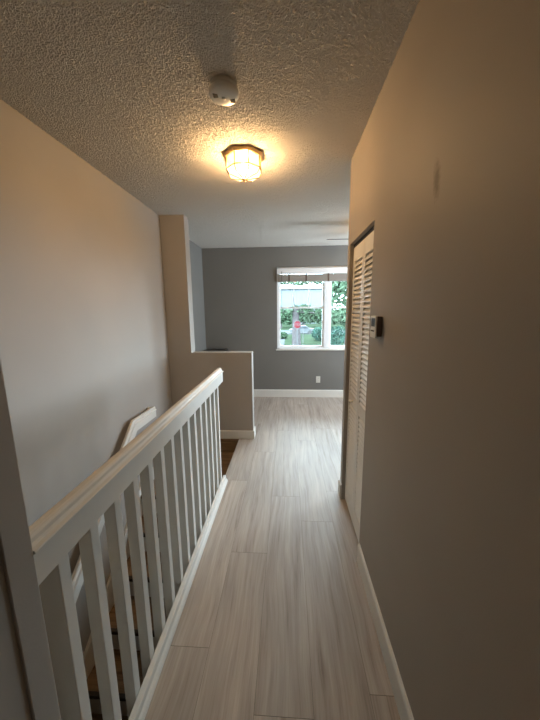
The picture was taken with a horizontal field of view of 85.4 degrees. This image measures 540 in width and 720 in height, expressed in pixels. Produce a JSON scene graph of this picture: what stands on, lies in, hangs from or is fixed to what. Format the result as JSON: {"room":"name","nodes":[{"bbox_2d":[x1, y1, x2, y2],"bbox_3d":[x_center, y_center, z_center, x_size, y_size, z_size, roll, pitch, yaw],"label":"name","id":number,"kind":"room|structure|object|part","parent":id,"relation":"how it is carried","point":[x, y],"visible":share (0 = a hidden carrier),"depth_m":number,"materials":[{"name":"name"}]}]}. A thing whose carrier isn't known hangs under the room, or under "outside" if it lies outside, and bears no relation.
{"room":"upstairs hallway","nodes":[
{"label":"upstairs hallway","id":0,"kind":"room"},
{"bbox_2d":[0,359,60,719],"bbox_3d":[-0.966,0.177,0.580,0.847,2.620,0.128,0,10,3],"label":"wall","id":1,"kind":"structure","parent":0,"point":[27,682],"depth_m":0.63,"materials":[{"name":"beige paint"}]},
{"bbox_2d":[0,99,171,654],"bbox_3d":[-1.402,1.436,1.395,0.120,5.370,4.693,0,10,3],"label":"wall","id":2,"kind":"structure","parent":0,"point":[84,353],"depth_m":1.94,"materials":[{"name":"beige paint"}]},
{"bbox_2d":[71,406,155,603],"bbox_3d":[-1.257,1.350,2.107,0.085,1.454,2.040,0,10,3],"label":"wall handrail","id":3,"kind":"object","parent":2,"relation":"attached to","point":[149,414],"visible":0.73,"depth_m":2.46,"materials":[{"name":"white paint"}]},
{"bbox_2d":[159,219,205,394],"bbox_3d":[-1.270,-0.468,4.350,0.120,2.620,1.783,0,10,3],"label":"wall","id":4,"kind":"structure","parent":0,"point":[195,250],"depth_m":4.78,"materials":[{"name":"grey paint"}]},
{"bbox_2d":[159,215,254,430],"bbox_3d":[-0.701,1.026,3.744,1.001,5.370,0.150,0,10,3],"label":"wall","id":5,"kind":"structure","parent":0,"point":[189,367],"depth_m":3.49,"materials":[{"name":"beige paint"}]},
{"bbox_2d":[220,426,255,438],"bbox_3d":[-0.695,0.911,3.716,1.015,0.105,0.164,0,10,3],"label":"baseboard","id":6,"kind":"structure","parent":5,"relation":"attached to","point":[224,434],"depth_m":3.62,"materials":[{"name":"white paint"}]},
{"bbox_2d":[0,0,418,247],"bbox_3d":[0.719,-1.409,1.684,4.367,0.100,6.676,0,10,3],"label":"ceiling","id":7,"kind":"structure","parent":0,"point":[123,85],"depth_m":1.43,"materials":[{"name":"beige paint"}]},
{"bbox_2d":[209,74,238,105],"bbox_3d":[-0.218,-1.264,1.381,0.142,0.064,0.142,0,10,3],"label":"smoke detector","id":8,"kind":"object","parent":7,"relation":"attached to","point":[223,90],"visible":1,"depth_m":1.35,"materials":[{"name":"white plastic"}]},
{"bbox_2d":[223,145,263,182],"bbox_3d":[-0.180,-1.320,2.019,0.268,0.172,0.268,0,10,3],"label":"ceiling light","id":9,"kind":"object","parent":7,"relation":"attached to","point":[243,162],"visible":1,"depth_m":1.94,"materials":[{"name":"white glass"}]},
{"bbox_3d":[-0.180,-1.316,2.020,0.225,0.124,0.225,0,10,3],"label":"lamp shade","id":10,"kind":"part","parent":9,"relation":"part of","materials":[{"name":"white glass"}]},
{"bbox_2d":[145,397,400,719],"bbox_3d":[0.745,1.301,2.150,4.167,0.160,6.476,0,10,3],"label":"floor","id":11,"kind":"structure","parent":0,"point":[276,622],"depth_m":1.60,"materials":[{"name":"grey wood"}]},
{"bbox_2d":[29,368,227,719],"bbox_3d":[-0.509,0.832,1.741,0.110,1.207,1.986,0,10,3],"label":"stair railing","id":12,"kind":"object","parent":11,"relation":"on","point":[183,444],"visible":0.84,"depth_m":1.17,"materials":[{"name":"white paint"}]},
{"bbox_3d":[-0.516,0.300,1.650,0.084,0.127,1.986,0,10,3],"label":"rail","id":13,"kind":"part","parent":12,"relation":"part of","materials":[{"name":"white paint"}]},
{"bbox_2d":[83,439,238,719],"bbox_3d":[-0.887,2.564,2.115,0.816,2.602,3.589,0,10,3],"label":"staircase","id":14,"kind":"structure","parent":11,"relation":"attached to","point":[228,446],"depth_m":2.21,"materials":[{"name":"brown wood"}]},
{"bbox_2d":[205,349,227,350],"bbox_3d":[-0.932,0.272,5.119,0.350,0.895,0.430,0,10,3],"label":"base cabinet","id":15,"kind":"object","parent":11,"relation":"on","point":[207,349],"visible":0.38,"depth_m":5.11,"materials":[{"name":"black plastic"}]},
{"bbox_2d":[202,245,347,389],"bbox_3d":[0.927,-0.633,5.189,4.167,2.620,0.180,0,10,3],"label":"wall","id":16,"kind":"structure","parent":0,"point":[240,284],"depth_m":5.15,"materials":[{"name":"grey paint"}]},
{"bbox_2d":[254,389,342,396],"bbox_3d":[0.933,0.608,5.303,4.167,0.135,0.014,0,10,3],"label":"baseboard","id":17,"kind":"structure","parent":16,"relation":"attached to","point":[257,392],"depth_m":5.32,"materials":[{"name":"white paint"}]},
{"bbox_2d":[276,266,346,350],"bbox_3d":[0.993,-0.886,5.099,1.780,1.433,0.142,0,10,3],"label":"window","id":18,"kind":"structure","parent":16,"relation":"in","point":[326,307],"depth_m":5.14,"materials":[{"name":"white plastic"}]},
{"bbox_3d":[0.554,-0.583,5.199,0.793,0.715,0.030,0,10,3],"label":"sash","id":19,"kind":"part","parent":18,"relation":"part of","materials":[{"name":"white plastic"}]},
{"bbox_3d":[0.549,-1.242,5.118,0.793,0.670,0.030,0,10,3],"label":"sash","id":20,"kind":"part","parent":18,"relation":"part of","materials":[{"name":"white plastic"}]},
{"bbox_3d":[0.998,-0.188,5.189,1.780,0.026,0.082,0,10,3],"label":"sill","id":21,"kind":"part","parent":18,"relation":"part of","materials":[{"name":"white paint"}]},
{"bbox_2d":[277,267,346,281],"bbox_3d":[0.986,-1.229,4.985,1.732,0.662,0.064,0,10,3],"label":"window blind","id":22,"kind":"object","parent":18,"relation":"attached to","point":[292,274],"visible":0.62,"depth_m":4.94,"materials":[{"name":"white plastic"}]},
{"bbox_3d":[0.985,-1.345,4.969,1.720,0.016,0.051,0,10,3],"label":"rail","id":23,"kind":"part","parent":22,"relation":"part of","materials":[{"name":"brown wood"}]},
{"bbox_3d":[1.435,-1.241,5.066,0.793,0.670,0.030,0,10,3],"label":"sash","id":24,"kind":"part","parent":18,"relation":"part of","materials":[{"name":"white plastic"}]},
{"bbox_3d":[1.440,-0.583,5.146,0.793,0.715,0.030,0,10,3],"label":"sash","id":25,"kind":"part","parent":18,"relation":"part of","materials":[{"name":"white plastic"}]},
{"bbox_2d":[281,330,343,344],"bbox_3d":[12.724,-3.545,45.389,180.000,0.020,32.000,0,10,3],"label":"paving","id":26,"kind":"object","parent":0,"point":[286,331],"visible":0.11,"depth_m":53.41,"materials":[{"name":"concrete"}]},
{"bbox_2d":[280,282,322,287],"bbox_3d":[0.941,-6.282,32.408,12.600,10.041,4.072,0,10,3],"label":"tree","id":27,"kind":"object","parent":26,"relation":"on","point":[281,283],"visible":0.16,"depth_m":31.73,"materials":[{"name":"green plant"}]},
{"bbox_2d":[289,325,313,333],"bbox_3d":[5.771,-5.529,53.085,4.500,1.440,1.720,0,10,3],"label":"parked car","id":28,"kind":"object","parent":26,"relation":"on","point":[303,328],"visible":0.51,"depth_m":52.21,"materials":[{"name":"silver metal"}]},
{"bbox_2d":[340,0,539,719],"bbox_3d":[0.545,0.172,0.521,0.120,2.620,3.630,0,10,3],"label":"wall","id":29,"kind":"structure","parent":0,"point":[445,162],"depth_m":0.79,"materials":[{"name":"beige paint"}]},
{"bbox_2d":[345,226,373,541],"bbox_3d":[0.598,0.210,1.986,0.064,2.012,0.593,0,10,3],"label":"door","id":30,"kind":"structure","parent":29,"relation":"in","point":[363,249],"depth_m":2.00,"materials":[{"name":"wood"}]},
{"bbox_2d":[370,315,382,337],"bbox_3d":[0.522,-0.164,1.439,0.034,0.108,0.089,0,10,3],"label":"thermostat","id":31,"kind":"object","parent":29,"relation":"attached to","point":[376,321],"visible":1,"depth_m":1.40,"materials":[{"name":"white plastic"}]},
{"bbox_2d":[357,543,413,719],"bbox_3d":[0.470,1.460,0.398,0.014,0.125,2.943,0,10,3],"label":"baseboard","id":32,"kind":"structure","parent":29,"relation":"attached to","point":[403,706],"depth_m":1.31,"materials":[{"name":"white paint"}]},
{"bbox_3d":[1.743,-0.048,1.733,2.127,2.620,1.030,0,10,3],"label":"wall","id":33,"kind":"structure","parent":0,"visible":0},
{"bbox_2d":[338,480,341,497],"bbox_3d":[1.716,1.099,2.428,2.261,0.125,0.082,0,10,3],"label":"baseboard","id":34,"kind":"structure","parent":33,"relation":"attached to","point":[339,481],"depth_m":2.47,"materials":[{"name":"white paint"}]},
{"label":"outside","id":35,"kind":"structure","parent":0,"visible":0},
{"bbox_2d":[281,323,344,344],"bbox_3d":[26.705,-14.977,111.795,280.000,0.200,211.824,0,10,3],"label":"ground","id":36,"kind":"structure","parent":35,"point":[307,339],"depth_m":45.74,"materials":[{"name":"green plant"}]},
{"bbox_2d":[281,331,287,338],"bbox_3d":[1.698,-3.701,44.009,2.080,1.273,2.081,-8,12,-36],"label":"bush","id":37,"kind":"object","parent":36,"relation":"on","point":[284,335],"visible":0.54,"depth_m":43.60,"materials":[{"name":"green plant"}]},
{"bbox_2d":[281,309,291,327],"bbox_3d":[2.484,-9.842,69.297,7.846,4.611,3.242,0,10,3],"label":"tree","id":38,"kind":"object","parent":36,"relation":"on","point":[287,319],"visible":0.19,"depth_m":68.66,"materials":[{"name":"green plant"}]},
{"bbox_2d":[293,321,300,344],"bbox_3d":[2.788,-2.408,29.946,0.776,3.200,0.107,0,10,3],"label":"stop sign","id":39,"kind":"object","parent":36,"relation":"on","point":[297,324],"visible":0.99,"depth_m":29.71,"materials":[{"name":"red metal"}]},
{"bbox_2d":[280,289,332,323],"bbox_3d":[8.121,-17.313,94.115,23.800,10.750,8.800,0,10,3],"label":"building","id":40,"kind":"structure","parent":36,"relation":"on","point":[286,295],"depth_m":89.66,"materials":[{"name":"paint"}]},
{"bbox_2d":[280,304,333,344],"bbox_3d":[3.760,-4.200,35.104,7.894,5.006,5.045,0,10,3],"label":"oak tree","id":41,"kind":"object","parent":36,"relation":"on","point":[310,312],"visible":0.67,"depth_m":34.30,"materials":[{"name":"green plant"}]},
{"bbox_3d":[3.746,-5.703,34.846,7.894,1.956,5.045,0,10,3],"label":"crown","id":42,"kind":"part","parent":41,"relation":"part of","materials":[{"name":"green plant"}]},
{"bbox_2d":[299,315,315,324],"bbox_3d":[8.248,-10.551,72.834,7.882,4.694,3.307,0,10,3],"label":"tree","id":43,"kind":"object","parent":36,"relation":"on","point":[305,319],"visible":0.28,"depth_m":72.19,"materials":[{"name":"green plant"}]},
{"bbox_2d":[311,327,321,340],"bbox_3d":[6.916,-3.633,40.635,2.482,2.018,2.506,0,10,3],"label":"bush","id":44,"kind":"object","parent":36,"relation":"on","point":[315,334],"visible":0.69,"depth_m":40.21,"materials":[{"name":"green plant"}]},
{"bbox_2d":[311,309,335,324],"bbox_3d":[13.491,-9.910,68.629,7.926,4.719,3.210,0,10,3],"label":"tree","id":45,"kind":"object","parent":36,"relation":"on","point":[319,321],"visible":0.11,"depth_m":68.36,"materials":[{"name":"green plant"}]},
{"bbox_2d":[330,326,344,344],"bbox_3d":[7.876,-2.814,34.643,3.119,2.549,3.114,0,10,3],"label":"bush","id":46,"kind":"object","parent":36,"relation":"on","point":[334,334],"visible":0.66,"depth_m":34.12,"materials":[{"name":"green plant"}]},
{"bbox_2d":[331,273,346,344],"bbox_3d":[7.956,-4.905,27.134,6.229,8.988,4.314,0,10,3],"label":"leafy tree","id":47,"kind":"object","parent":36,"relation":"on","point":[339,288],"visible":0.22,"depth_m":26.40,"materials":[{"name":"green plant"}]}
]}

